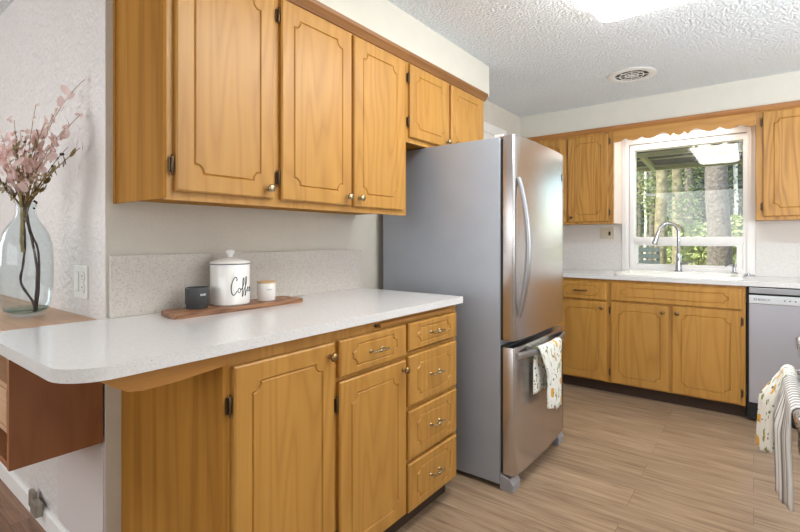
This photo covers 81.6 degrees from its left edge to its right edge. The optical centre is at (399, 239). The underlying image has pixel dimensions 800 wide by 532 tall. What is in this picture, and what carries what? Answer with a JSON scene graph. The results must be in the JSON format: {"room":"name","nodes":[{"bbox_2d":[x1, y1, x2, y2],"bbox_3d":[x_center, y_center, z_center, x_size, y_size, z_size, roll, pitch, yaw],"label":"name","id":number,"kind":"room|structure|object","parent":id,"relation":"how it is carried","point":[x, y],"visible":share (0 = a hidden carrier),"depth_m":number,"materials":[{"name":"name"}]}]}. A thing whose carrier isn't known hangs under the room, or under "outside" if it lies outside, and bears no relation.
{"room":"kitchen","nodes":[
{"label":"kitchen","id":0,"kind":"room"},
{"bbox_2d":[14,130,26,175],"bbox_3d":[-1.332,-0.224,1.629,0.042,0.324,0.039,0,0,37],"label":"sprig","id":1,"kind":"object","parent":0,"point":[21,130],"visible":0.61,"depth_m":1.63,"materials":[{"name":"plant"}]},
{"bbox_2d":[30,162,46,198],"bbox_3d":[-1.283,-0.168,1.632,0.115,0.211,0.034,0,0,30],"label":"sprig","id":2,"kind":"object","parent":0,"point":[46,162],"visible":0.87,"depth_m":1.61,"materials":[{"name":"plant"}]},
{"bbox_2d":[0,0,104,517],"bbox_3d":[-1.973,0.024,2.376,2.580,2.308,0.118,0,0,37],"label":"wall","id":3,"kind":"structure","parent":0,"point":[46,45],"depth_m":1.83,"materials":[{"name":"white paint"}]},
{"bbox_2d":[0,462,68,531],"bbox_3d":[-1.983,1.138,2.300,2.455,0.080,0.013,0,0,37],"label":"baseboard","id":4,"kind":"structure","parent":3,"relation":"attached to","point":[48,521],"depth_m":2.04,"materials":[{"name":"white paint"}]},
{"bbox_2d":[28,488,42,518],"bbox_3d":[-1.511,1.089,1.914,0.125,0.078,0.028,0,0,37],"label":"magnetic catch","id":5,"kind":"object","parent":3,"relation":"attached to","point":[36,505],"visible":1,"depth_m":1.89,"materials":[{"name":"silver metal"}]},
{"bbox_2d":[0,294,102,471],"bbox_3d":[-1.809,0.474,2.016,1.878,0.403,0.252,0,0,37],"label":"desk","id":6,"kind":"object","parent":3,"relation":"attached to","point":[41,419],"visible":0.52,"depth_m":1.44,"materials":[{"name":"brown wood"}]},
{"bbox_2d":[0,421,6,432],"bbox_3d":[-1.812,0.566,2.012,1.833,0.015,0.234,0,0,37],"label":"shelf","id":7,"kind":"object","parent":6,"relation":"attached to","point":[3,425],"depth_m":1.39,"materials":[{"name":"brown wood"}]},
{"bbox_2d":[0,355,6,388],"bbox_3d":[-1.812,0.435,2.012,1.833,0.015,0.234,0,0,37],"label":"shelf","id":8,"kind":"object","parent":6,"relation":"attached to","point":[3,361],"depth_m":1.49,"materials":[{"name":"brown wood"}]},
{"bbox_2d":[1,218,53,317],"bbox_3d":[-1.333,0.070,1.651,0.160,0.406,0.160,0,0,37],"label":"glass vase","id":9,"kind":"object","parent":6,"relation":"on","point":[38,218],"visible":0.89,"depth_m":1.63,"materials":[{"name":"clear glass"}]},
{"bbox_2d":[0,130,25,221],"bbox_3d":[-1.374,-0.229,1.634,0.092,0.335,0.048,0,0,-10],"label":"stem","id":10,"kind":"object","parent":9,"relation":"in","point":[2,146],"visible":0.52,"depth_m":1.63,"materials":[{"name":"pink plant"}]},
{"bbox_2d":[0,147,26,221],"bbox_3d":[-1.368,-0.201,1.619,0.100,0.278,0.062,0,0,-21],"label":"stem","id":11,"kind":"object","parent":9,"relation":"in","point":[2,158],"visible":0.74,"depth_m":1.62,"materials":[{"name":"pink plant"}]},
{"bbox_2d":[0,185,27,221],"bbox_3d":[-1.349,-0.124,1.615,0.039,0.125,0.083,0,0,17],"label":"stem","id":12,"kind":"object","parent":9,"relation":"in","point":[3,189],"visible":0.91,"depth_m":1.61,"materials":[{"name":"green plant"}]},
{"bbox_2d":[0,178,28,221],"bbox_3d":[-1.369,-0.152,1.620,0.034,0.180,0.107,0,0,37],"label":"stem","id":13,"kind":"object","parent":9,"relation":"in","point":[1,182],"visible":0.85,"depth_m":1.61,"materials":[{"name":"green plant"}]},
{"bbox_2d":[3,116,25,200],"bbox_3d":[-1.346,-0.245,1.617,0.067,0.366,0.061,0,0,-36],"label":"stem","id":14,"kind":"object","parent":9,"relation":"in","point":[8,135],"visible":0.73,"depth_m":1.61,"materials":[{"name":"pink plant"}]},
{"bbox_2d":[5,157,24,196],"bbox_3d":[-1.337,-0.172,1.617,0.064,0.221,0.071,0,0,37],"label":"stem","id":15,"kind":"object","parent":9,"relation":"in","point":[11,174],"visible":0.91,"depth_m":1.60,"materials":[{"name":"pink plant"}]},
{"bbox_2d":[6,147,23,176],"bbox_3d":[-1.332,-0.189,1.615,0.036,0.254,0.074,0,0,17],"label":"sprig","id":16,"kind":"object","parent":9,"relation":"in","point":[7,147],"visible":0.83,"depth_m":1.60,"materials":[{"name":"pink plant"}]},
{"bbox_2d":[12,132,20,182],"bbox_3d":[-1.330,-0.216,1.614,0.031,0.309,0.080,0,0,-16],"label":"stem","id":17,"kind":"object","parent":9,"relation":"in","point":[17,145],"visible":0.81,"depth_m":1.60,"materials":[{"name":"green plant"}]},
{"bbox_2d":[16,170,26,198],"bbox_3d":[-1.321,-0.151,1.621,0.067,0.177,0.036,0,0,37],"label":"sprig","id":18,"kind":"object","parent":9,"relation":"in","point":[19,179],"visible":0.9,"depth_m":1.61,"materials":[{"name":"pink plant"}]},
{"bbox_2d":[18,191,24,251],"bbox_3d":[-1.331,-0.065,1.630,0.020,0.219,0.013,0,0,12],"label":"bare branch","id":19,"kind":"object","parent":9,"relation":"in","point":[21,240],"visible":1,"depth_m":1.62,"materials":[{"name":"plant"}]},
{"bbox_2d":[12,146,31,214],"bbox_3d":[-1.305,-0.189,1.595,0.052,0.255,0.128,0,0,-43],"label":"stem","id":20,"kind":"object","parent":9,"relation":"in","point":[23,161],"visible":1,"depth_m":1.59,"materials":[{"name":"pink plant"}]},
{"bbox_2d":[19,213,35,311],"bbox_3d":[-1.323,0.032,1.641,0.062,0.451,0.010,0,0,0],"label":"bare branch","id":21,"kind":"object","parent":9,"relation":"in","point":[24,232],"visible":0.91,"depth_m":1.64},
{"bbox_2d":[23,129,38,211],"bbox_3d":[-1.287,-0.220,1.614,0.125,0.315,0.022,0,0,35],"label":"stem","id":22,"kind":"object","parent":9,"relation":"in","point":[36,140],"visible":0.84,"depth_m":1.60,"materials":[{"name":"green plant"}]},
{"bbox_2d":[22,103,39,201],"bbox_3d":[-1.302,-0.270,1.628,0.083,0.415,0.027,0,0,29],"label":"stem","id":23,"kind":"object","parent":9,"relation":"in","point":[27,131],"visible":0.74,"depth_m":1.63,"materials":[{"name":"pink plant"}]},
{"bbox_2d":[24,215,38,307],"bbox_3d":[-1.323,0.032,1.658,0.057,0.455,0.010,0,0,2],"label":"bare branch","id":24,"kind":"object","parent":9,"relation":"in","point":[28,225],"visible":0.84,"depth_m":1.65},
{"bbox_2d":[25,200,37,212],"bbox_3d":[-1.306,-0.100,1.635,0.081,0.077,0.016,0,0,27],"label":"stem","id":25,"kind":"object","parent":9,"relation":"in","point":[34,201],"visible":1,"depth_m":1.62,"materials":[{"name":"brown plant"}]},
{"bbox_2d":[25,192,39,310],"bbox_3d":[-1.324,0.036,1.670,0.054,0.444,0.009,0,0,1],"label":"bare branch","id":26,"kind":"object","parent":9,"relation":"in","point":[35,242],"visible":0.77,"depth_m":1.67,"materials":[{"name":"brown plant"}]},
{"bbox_2d":[28,171,41,189],"bbox_3d":[-1.298,-0.150,1.625,0.100,0.177,0.028,0,0,25],"label":"sprig","id":27,"kind":"object","parent":9,"relation":"in","point":[36,175],"visible":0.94,"depth_m":1.62,"materials":[{"name":"plant"}]},
{"bbox_2d":[24,184,46,214],"bbox_3d":[-1.273,-0.130,1.615,0.159,0.137,0.022,0,0,28],"label":"stem","id":28,"kind":"object","parent":9,"relation":"in","point":[42,189],"visible":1,"depth_m":1.61,"materials":[{"name":"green plant"}]},
{"bbox_2d":[23,119,48,206],"bbox_3d":[-1.276,-0.241,1.617,0.141,0.358,0.041,0,0,18],"label":"stem","id":29,"kind":"object","parent":9,"relation":"in","point":[40,145],"visible":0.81,"depth_m":1.61,"materials":[{"name":"pink plant"}]},
{"bbox_2d":[20,147,57,206],"bbox_3d":[-1.259,-0.188,1.605,0.180,0.252,0.039,0,0,23],"label":"stem","id":30,"kind":"object","parent":9,"relation":"in","point":[51,156],"visible":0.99,"depth_m":1.60,"materials":[{"name":"pink plant"}]},
{"bbox_2d":[23,162,59,216],"bbox_3d":[-1.251,-0.166,1.617,0.193,0.209,0.027,0,0,20],"label":"stem","id":31,"kind":"object","parent":9,"relation":"in","point":[54,167],"visible":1,"depth_m":1.61,"materials":[{"name":"green plant"}]},
{"bbox_2d":[27,103,57,202],"bbox_3d":[-1.269,-0.270,1.626,0.148,0.416,0.043,0,0,18],"label":"stem","id":32,"kind":"object","parent":9,"relation":"in","point":[34,136],"visible":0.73,"depth_m":1.63,"materials":[{"name":"pink plant"}]},
{"bbox_2d":[33,173,52,187],"bbox_3d":[-1.275,-0.149,1.638,0.126,0.175,0.031,0,0,20],"label":"sprig","id":33,"kind":"object","parent":9,"relation":"in","point":[36,184],"visible":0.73,"depth_m":1.63,"materials":[{"name":"plant"}]},
{"bbox_2d":[26,126,67,203],"bbox_3d":[-1.243,-0.233,1.622,0.200,0.343,0.036,0,0,18],"label":"stem","id":34,"kind":"object","parent":9,"relation":"in","point":[41,156],"visible":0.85,"depth_m":1.61,"materials":[{"name":"pink plant"}]},
{"bbox_2d":[27,147,67,214],"bbox_3d":[-1.248,-0.192,1.631,0.191,0.261,0.012,0,0,12],"label":"stem","id":35,"kind":"object","parent":9,"relation":"in","point":[60,154],"visible":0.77,"depth_m":1.62,"materials":[{"name":"brown plant"}]},
{"bbox_2d":[26,113,82,216],"bbox_3d":[-1.222,-0.253,1.631,0.243,0.382,0.035,0,0,7],"label":"stem","id":36,"kind":"object","parent":9,"relation":"in","point":[64,135],"visible":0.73,"depth_m":1.63,"materials":[{"name":"pink plant"}]},
{"bbox_2d":[26,143,82,212],"bbox_3d":[-1.218,-0.201,1.628,0.251,0.278,0.030,0,0,11],"label":"stem","id":37,"kind":"object","parent":9,"relation":"in","point":[47,180],"visible":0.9,"depth_m":1.63,"materials":[{"name":"green plant"}]},
{"bbox_2d":[27,77,85,195],"bbox_3d":[-1.220,-0.317,1.632,0.243,0.510,0.030,0,0,7],"label":"stem","id":38,"kind":"object","parent":9,"relation":"in","point":[60,100],"visible":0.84,"depth_m":1.63,"materials":[{"name":"pink plant"}]},
{"bbox_2d":[74,265,87,299],"bbox_3d":[-1.152,0.153,1.669,0.124,0.118,0.009,0,0,37],"label":"wall outlet","id":39,"kind":"object","parent":3,"relation":"attached to","point":[80,272],"visible":1,"depth_m":1.66,"materials":[{"name":"white plastic"}]},
{"bbox_2d":[75,272,78,290],"bbox_3d":[-1.176,0.153,1.684,0.033,0.066,0.002,0,0,37],"label":"rocker switch","id":40,"kind":"object","parent":39,"relation":"attached to","point":[76,273],"depth_m":1.68,"materials":[{"name":"white plastic"}]},
{"bbox_2d":[80,272,84,281],"bbox_3d":[-1.131,0.133,1.649,0.036,0.036,0.003,0,0,37],"label":"receptacle","id":41,"kind":"object","parent":39,"relation":"attached to","point":[82,274],"depth_m":1.65,"materials":[{"name":"grey plastic"}]},
{"bbox_2d":[80,283,84,292],"bbox_3d":[-1.131,0.173,1.649,0.036,0.036,0.003,0,0,37],"label":"receptacle","id":42,"kind":"object","parent":39,"relation":"attached to","point":[82,285],"depth_m":1.65,"materials":[{"name":"white plastic"}]},
{"bbox_2d":[58,443,104,531],"bbox_3d":[-1.163,0.889,1.679,0.434,0.407,0.005,0,0,37],"label":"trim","id":43,"kind":"structure","parent":3,"relation":"attached to","point":[81,473],"depth_m":1.65,"materials":[{"name":"white paint"}]},
{"bbox_2d":[105,0,519,531],"bbox_3d":[0.143,0.024,3.120,0.120,2.308,3.868,0,0,37],"label":"wall","id":44,"kind":"structure","parent":0,"point":[131,228],"depth_m":1.79,"materials":[{"name":"white paint"}]},
{"bbox_2d":[108,249,361,318],"bbox_3d":[-0.592,0.159,2.042,0.020,0.210,1.248,0,0,37],"label":"backsplash","id":45,"kind":"structure","parent":44,"relation":"attached to","point":[155,283],"depth_m":1.79,"materials":[{"name":"stone"}]},
{"bbox_2d":[113,0,409,215],"bbox_3d":[-0.450,-0.525,1.920,0.392,0.812,1.197,0,0,37],"label":"upper cabinet","id":46,"kind":"object","parent":44,"relation":"attached to","point":[287,105],"visible":1,"depth_m":1.59,"materials":[{"name":"brown wood"}]},
{"bbox_2d":[406,52,487,150],"bbox_3d":[0.171,-0.709,2.733,0.392,0.444,0.848,0,0,37],"label":"upper cabinet","id":47,"kind":"object","parent":44,"relation":"attached to","point":[442,108],"visible":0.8,"depth_m":2.51,"materials":[{"name":"brown wood"}]},
{"bbox_2d":[484,121,505,138],"bbox_3d":[0.636,0.120,3.648,0.021,2.115,0.910,0,0,37],"label":"door","id":48,"kind":"structure","parent":44,"relation":"in","point":[490,131],"depth_m":3.78,"materials":[{"name":"white paint"}]},
{"bbox_2d":[0,383,799,531],"bbox_3d":[-0.352,1.228,0.898,6.950,0.100,8.000,0,0,37],"label":"floor","id":49,"kind":"structure","parent":0,"point":[622,463],"depth_m":2.23,"materials":[{"name":"wood"}]},
{"bbox_2d":[99,305,455,531],"bbox_3d":[-0.417,0.736,1.736,0.667,0.884,1.483,0,0,37],"label":"base cabinet","id":50,"kind":"object","parent":49,"relation":"on","point":[352,429],"visible":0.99,"depth_m":1.45,"materials":[{"name":"brown wood"}]},
{"bbox_2d":[0,288,462,383],"bbox_3d":[-0.438,0.279,1.723,0.651,0.029,1.569,0,0,37],"label":"countertop","id":51,"kind":"structure","parent":50,"relation":"on","point":[98,350],"depth_m":1.30,"materials":[{"name":"white stone"}]},
{"bbox_2d":[161,296,302,318],"bbox_3d":[-0.625,0.256,1.784,0.150,0.016,0.562,0,0,37],"label":"cutting board","id":52,"kind":"object","parent":51,"relation":"on","point":[176,313],"visible":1,"depth_m":1.69,"materials":[{"name":"brown wood"}]},
{"bbox_2d":[185,286,208,308],"bbox_3d":[-0.734,0.210,1.674,0.079,0.075,0.079,0,0,37],"label":"candle cup","id":53,"kind":"object","parent":52,"relation":"on","point":[196,297],"visible":1,"depth_m":1.64,"materials":[{"name":"black ceramic"}]},
{"bbox_2d":[209,249,250,305],"bbox_3d":[-0.656,0.142,1.790,0.151,0.211,0.151,0,0,37],"label":"coffee canister","id":54,"kind":"object","parent":52,"relation":"on","point":[229,275],"visible":1,"depth_m":1.73,"materials":[{"name":"white ceramic"}]},
{"bbox_2d":[257,280,275,300],"bbox_3d":[-0.547,0.209,1.898,0.075,0.077,0.075,0,0,37],"label":"candle jar","id":55,"kind":"object","parent":52,"relation":"on","point":[266,289],"visible":1,"depth_m":1.87,"materials":[{"name":"white ceramic"}]},
{"bbox_2d":[557,277,610,391],"bbox_3d":[1.426,0.741,4.006,0.840,0.874,0.659,0,0,37],"label":"base cabinet","id":56,"kind":"object","parent":49,"relation":"on","point":[585,323],"visible":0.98,"depth_m":3.62,"materials":[{"name":"brown wood"}]},
{"bbox_2d":[563,269,799,288],"bbox_3d":[2.044,0.287,3.548,2.379,0.030,0.637,0,0,37],"label":"countertop","id":57,"kind":"structure","parent":56,"relation":"on","point":[757,281],"depth_m":3.23,"materials":[{"name":"white stone"}]},
{"bbox_2d":[652,222,693,271],"bbox_3d":[2.158,0.057,3.678,0.293,0.391,0.085,0,0,18],"label":"kitchen faucet","id":58,"kind":"object","parent":57,"relation":"on","point":[678,264],"visible":1,"depth_m":3.67,"materials":[{"name":"silver metal"}]},
{"bbox_2d":[614,269,743,279],"bbox_3d":[2.104,0.352,3.505,0.800,0.201,0.525,0,0,37],"label":"sink","id":59,"kind":"object","parent":57,"relation":"in","point":[628,272],"visible":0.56,"depth_m":3.47,"materials":[{"name":"white ceramic"}]},
{"bbox_2d":[725,264,737,272],"bbox_3d":[2.478,0.220,3.468,0.086,0.066,0.041,0,0,17],"label":"soap dispenser","id":60,"kind":"object","parent":59,"relation":"on","point":[733,266],"visible":1,"depth_m":3.45,"materials":[{"name":"silver metal"}]},
{"bbox_2d":[609,279,746,416],"bbox_3d":[2.093,0.741,3.497,0.837,0.874,0.659,0,0,37],"label":"base cabinet","id":61,"kind":"object","parent":49,"relation":"on","point":[685,344],"visible":1,"depth_m":3.23,"materials":[{"name":"brown wood"}]},
{"bbox_2d":[747,286,799,426],"bbox_3d":[2.667,0.731,3.058,0.598,0.854,0.621,0,0,37],"label":"dishwasher","id":62,"kind":"object","parent":49,"relation":"on","point":[773,314],"visible":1,"depth_m":2.93,"materials":[{"name":"grey metal"}]},
{"bbox_2d":[792,336,799,428],"bbox_3d":[1.412,0.708,1.127,0.722,0.880,0.749,0,0,37],"label":"range oven","id":63,"kind":"object","parent":49,"relation":"on","point":[796,412],"visible":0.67,"depth_m":1.15,"materials":[{"name":"metal"}]},
{"bbox_2d":[756,364,798,454],"bbox_3d":[1.224,0.563,1.505,0.105,0.296,0.148,0,0,37],"label":"dish towel","id":64,"kind":"object","parent":63,"relation":"hanging from","point":[768,396],"visible":0.64,"depth_m":1.53,"materials":[{"name":"fabric"}]},
{"bbox_2d":[773,375,799,511],"bbox_3d":[1.084,0.567,1.290,0.067,0.302,0.349,0,0,37],"label":"dish towel","id":65,"kind":"object","parent":63,"relation":"hanging from","point":[788,400],"visible":0.97,"depth_m":1.26,"materials":[{"name":"white fabric"}]},
{"bbox_2d":[0,0,799,116],"bbox_3d":[-0.352,-1.180,0.898,6.950,0.100,8.000,0,0,37],"label":"ceiling","id":66,"kind":"structure","parent":0,"point":[541,56],"depth_m":2.70,"materials":[{"name":"white paint"}]},
{"bbox_2d":[607,67,656,82],"bbox_3d":[1.590,-1.125,3.177,0.304,0.009,0.304,0,0,37],"label":"ceiling vent","id":67,"kind":"object","parent":66,"relation":"in","point":[634,74],"visible":1,"depth_m":3.17,"materials":[{"name":"white plastic"}]},
{"bbox_2d":[617,71,648,80],"bbox_3d":[1.590,-1.123,3.177,0.210,0.004,0.210,0,0,37],"label":"grille","id":68,"kind":"object","parent":67,"relation":"attached to","point":[626,75],"depth_m":3.19,"materials":[{"name":"white plastic"}]},
{"bbox_2d":[584,0,691,21],"bbox_3d":[0.739,-1.090,1.590,0.455,0.080,1.425,0,0,37],"label":"ceiling light","id":69,"kind":"object","parent":66,"relation":"attached to","point":[604,10],"visible":1,"depth_m":2.10,"materials":[{"name":"white paint"}]},
{"bbox_2d":[317,0,488,96],"bbox_3d":[-0.191,-1.031,2.300,0.345,0.198,2.100,0,0,37],"label":"soffit","id":70,"kind":"structure","parent":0,"point":[382,17],"depth_m":2.35,"materials":[{"name":"beige paint"}]},
{"bbox_2d":[520,71,799,137],"bbox_3d":[2.899,-1.028,3.112,4.270,0.204,0.295,0,0,37],"label":"soffit","id":71,"kind":"structure","parent":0,"point":[784,87],"depth_m":3.55,"materials":[{"name":"beige paint"}]},
{"bbox_2d":[613,106,755,142],"bbox_3d":[2.114,-0.859,3.510,0.924,0.132,0.036,0,0,37],"label":"window valance","id":72,"kind":"object","parent":71,"relation":"attached to","point":[727,119],"visible":1,"depth_m":3.47,"materials":[{"name":"brown wood"}]},
{"bbox_2d":[563,126,799,394],"bbox_3d":[3.064,0.024,3.246,4.370,2.308,0.120,0,0,37],"label":"wall","id":73,"kind":"structure","parent":0,"point":[788,231],"depth_m":3.47,"materials":[{"name":"white paint"}]},
{"bbox_2d":[527,126,621,224],"bbox_3d":[1.505,-0.528,4.134,0.812,0.794,0.359,0,0,37],"label":"upper cabinet","id":74,"kind":"object","parent":73,"relation":"attached to","point":[592,162],"visible":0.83,"depth_m":3.90,"materials":[{"name":"brown wood"}]},
{"bbox_2d":[563,242,621,270],"bbox_3d":[1.610,0.147,4.271,0.812,0.250,0.016,0,0,37],"label":"backsplash","id":75,"kind":"structure","parent":73,"relation":"attached to","point":[576,255],"depth_m":4.16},
{"bbox_2d":[600,227,613,238],"bbox_3d":[1.831,-0.056,4.103,0.114,0.102,0.014,0,0,37],"label":"wall outlet","id":76,"kind":"object","parent":73,"relation":"attached to","point":[605,232],"visible":1,"depth_m":4.10,"materials":[{"name":"beige plastic"}]},
{"bbox_2d":[622,125,754,274],"bbox_3d":[2.321,-0.302,3.776,0.915,1.129,0.120,0,0,37],"label":"window","id":77,"kind":"structure","parent":73,"relation":"in","point":[745,245],"depth_m":3.72,"materials":[{"name":"white paint"}]},
{"bbox_2d":[756,100,799,220],"bbox_3d":[2.816,-0.530,3.134,0.648,0.790,0.359,0,0,37],"label":"upper cabinet","id":78,"kind":"object","parent":73,"relation":"attached to","point":[777,124],"visible":1,"depth_m":3.15,"materials":[{"name":"brown wood"}]},
{"bbox_2d":[756,242,799,276],"bbox_3d":[2.921,0.147,3.270,0.648,0.250,0.016,0,0,37],"label":"backsplash","id":79,"kind":"structure","parent":73,"relation":"attached to","point":[775,259],"depth_m":3.38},
{"bbox_3d":[0.342,1.228,3.042,0.550,0.100,3.750,0,0,37],"label":"floor","id":80,"kind":"structure","parent":0,"visible":0},
{"bbox_2d":[383,134,565,493],"bbox_3d":[0.457,0.336,2.642,0.849,1.684,0.715,0,0,37],"label":"refrigerator","id":81,"kind":"object","parent":80,"relation":"on","point":[482,224],"visible":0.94,"depth_m":2.29,"materials":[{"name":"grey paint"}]},
{"bbox_2d":[533,337,561,410],"bbox_3d":[0.766,0.697,2.365,0.070,0.349,0.291,0,0,37],"label":"dish towel","id":82,"kind":"object","parent":81,"relation":"hanging from","point":[547,364],"visible":0.97,"depth_m":2.32,"materials":[{"name":"fabric"}]},
{"label":"outside","id":83,"kind":"structure","parent":0,"visible":0},
{"bbox_3d":[22.624,1.578,29.624,80.000,0.200,65.450,0,0,37],"label":"ground","id":84,"kind":"structure","parent":83,"visible":0},
{"bbox_2d":[637,176,648,252],"bbox_3d":[8.700,-3.063,18.699,3.477,9.187,3.420,0,0,37],"label":"tree","id":85,"kind":"object","parent":84,"relation":"on","point":[637,176],"visible":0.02,"depth_m":17.74,"materials":[{"name":"green plant"}]},
{"bbox_2d":[637,171,655,259],"bbox_3d":[6.777,-3.074,12.399,3.252,9.204,3.241,0,0,37],"label":"tree","id":86,"kind":"object","parent":84,"relation":"on","point":[651,229],"visible":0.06,"depth_m":12.40,"materials":[{"name":"green plant"}]},
{"bbox_2d":[637,167,655,259],"bbox_3d":[6.192,-3.071,11.662,3.229,9.204,3.329,0,0,37],"label":"tree","id":87,"kind":"object","parent":84,"relation":"on","point":[645,172],"visible":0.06,"depth_m":11.62,"materials":[{"name":"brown plant"}]},
{"bbox_2d":[639,246,659,263],"bbox_3d":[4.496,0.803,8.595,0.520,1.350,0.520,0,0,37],"label":"garden bench","id":88,"kind":"object","parent":84,"relation":"on","point":[656,249],"visible":0.2,"depth_m":8.68,"materials":[{"name":"grey wood"}]},
{"bbox_2d":[637,172,671,259],"bbox_3d":[7.542,-3.093,14.442,3.276,9.246,3.292,0,0,37],"label":"tree","id":89,"kind":"object","parent":84,"relation":"on","point":[640,218],"visible":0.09,"depth_m":14.38,"materials":[{"name":"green plant"}]},
{"bbox_2d":[637,230,671,262],"bbox_3d":[7.969,0.559,14.682,1.665,1.890,1.918,0,0,-24],"label":"shrub","id":90,"kind":"object","parent":84,"relation":"on","point":[637,230],"visible":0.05,"depth_m":14.36,"materials":[{"name":"green plant"}]},
{"bbox_2d":[642,218,684,257],"bbox_3d":[8.848,0.397,15.255,1.808,2.214,1.492,0,0,37],"label":"shrub","id":91,"kind":"object","parent":84,"relation":"on","point":[670,230],"visible":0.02,"depth_m":15.29,"materials":[{"name":"green plant"}]},
{"bbox_2d":[637,165,699,263],"bbox_3d":[5.371,-3.099,9.671,3.126,9.268,3.151,0,0,-10],"label":"tree","id":92,"kind":"object","parent":84,"relation":"on","point":[661,188],"visible":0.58,"depth_m":9.62,"materials":[{"name":"green plant"}]},
{"bbox_2d":[643,164,698,263],"bbox_3d":[6.476,-3.106,10.825,3.212,9.281,3.193,0,0,37],"label":"tree","id":93,"kind":"object","parent":84,"relation":"on","point":[677,177],"visible":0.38,"depth_m":10.74,"materials":[{"name":"green plant"}]},
{"bbox_2d":[637,162,705,263],"bbox_3d":[10.227,-3.003,17.535,3.547,9.068,3.504,0,0,37],"label":"tree","id":94,"kind":"object","parent":84,"relation":"on","point":[668,171],"visible":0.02,"depth_m":17.05,"materials":[{"name":"green plant"}]},
{"bbox_2d":[667,236,705,264],"bbox_3d":[8.172,0.654,13.260,1.825,1.703,1.504,0,0,37],"label":"shrub","id":95,"kind":"object","parent":84,"relation":"on","point":[669,247],"visible":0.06,"depth_m":13.32,"materials":[{"name":"green plant"}]},
{"bbox_2d":[680,222,706,264],"bbox_3d":[6.322,0.566,9.758,0.913,1.870,0.806,0,0,37],"label":"shrub","id":96,"kind":"object","parent":84,"relation":"on","point":[699,255],"visible":0.44,"depth_m":9.76,"materials":[{"name":"green plant"}]},
{"bbox_2d":[682,163,705,259],"bbox_3d":[7.139,-3.095,11.524,3.323,9.247,3.203,0,0,37],"label":"tree","id":97,"kind":"object","parent":84,"relation":"on","point":[688,180],"visible":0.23,"depth_m":11.46,"materials":[{"name":"green plant"}]},
{"bbox_2d":[666,159,742,263],"bbox_3d":[11.430,-3.079,17.834,3.465,9.218,3.492,0,0,37],"label":"tree","id":98,"kind":"object","parent":84,"relation":"on","point":[695,174],"visible":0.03,"depth_m":17.32,"materials":[{"name":"green plant"}]},
{"bbox_2d":[682,158,742,236],"bbox_3d":[12.172,-2.986,17.325,3.502,9.036,3.499,0,0,37],"label":"tree","id":99,"kind":"object","parent":84,"relation":"on","point":[741,201],"visible":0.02,"depth_m":16.84,"materials":[{"name":"green plant"}]},
{"bbox_2d":[700,159,742,263],"bbox_3d":[8.516,-3.051,11.726,3.190,9.159,3.217,0,0,37],"label":"tree","id":100,"kind":"object","parent":84,"relation":"on","point":[734,177],"visible":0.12,"depth_m":11.72,"materials":[{"name":"plant"}]},
{"bbox_2d":[700,159,742,228],"bbox_3d":[12.667,-3.088,16.859,3.465,9.234,3.585,0,0,37],"label":"tree","id":101,"kind":"object","parent":84,"relation":"on","point":[731,159],"visible":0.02,"depth_m":16.71,"materials":[{"name":"green plant"}]},
{"bbox_2d":[705,160,742,265],"bbox_3d":[5.099,-3.050,7.409,3.165,9.160,3.157,0,0,37],"label":"tree","id":102,"kind":"object","parent":84,"relation":"on","point":[718,221],"visible":0.16,"depth_m":7.30,"materials":[{"name":"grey plant"}]},
{"bbox_2d":[705,214,742,264],"bbox_3d":[6.184,0.497,8.630,0.896,2.007,0.763,0,0,37],"label":"shrub","id":103,"kind":"object","parent":84,"relation":"on","point":[738,221],"visible":0.09,"depth_m":8.51,"materials":[{"name":"green plant"}]},
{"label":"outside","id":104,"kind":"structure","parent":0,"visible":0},
{"bbox_2d":[637,141,742,171],"bbox_3d":[3.144,-1.076,4.941,11.000,0.270,2.630,0,0,37],"label":"roof","id":105,"kind":"structure","parent":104,"point":[647,160],"depth_m":5.71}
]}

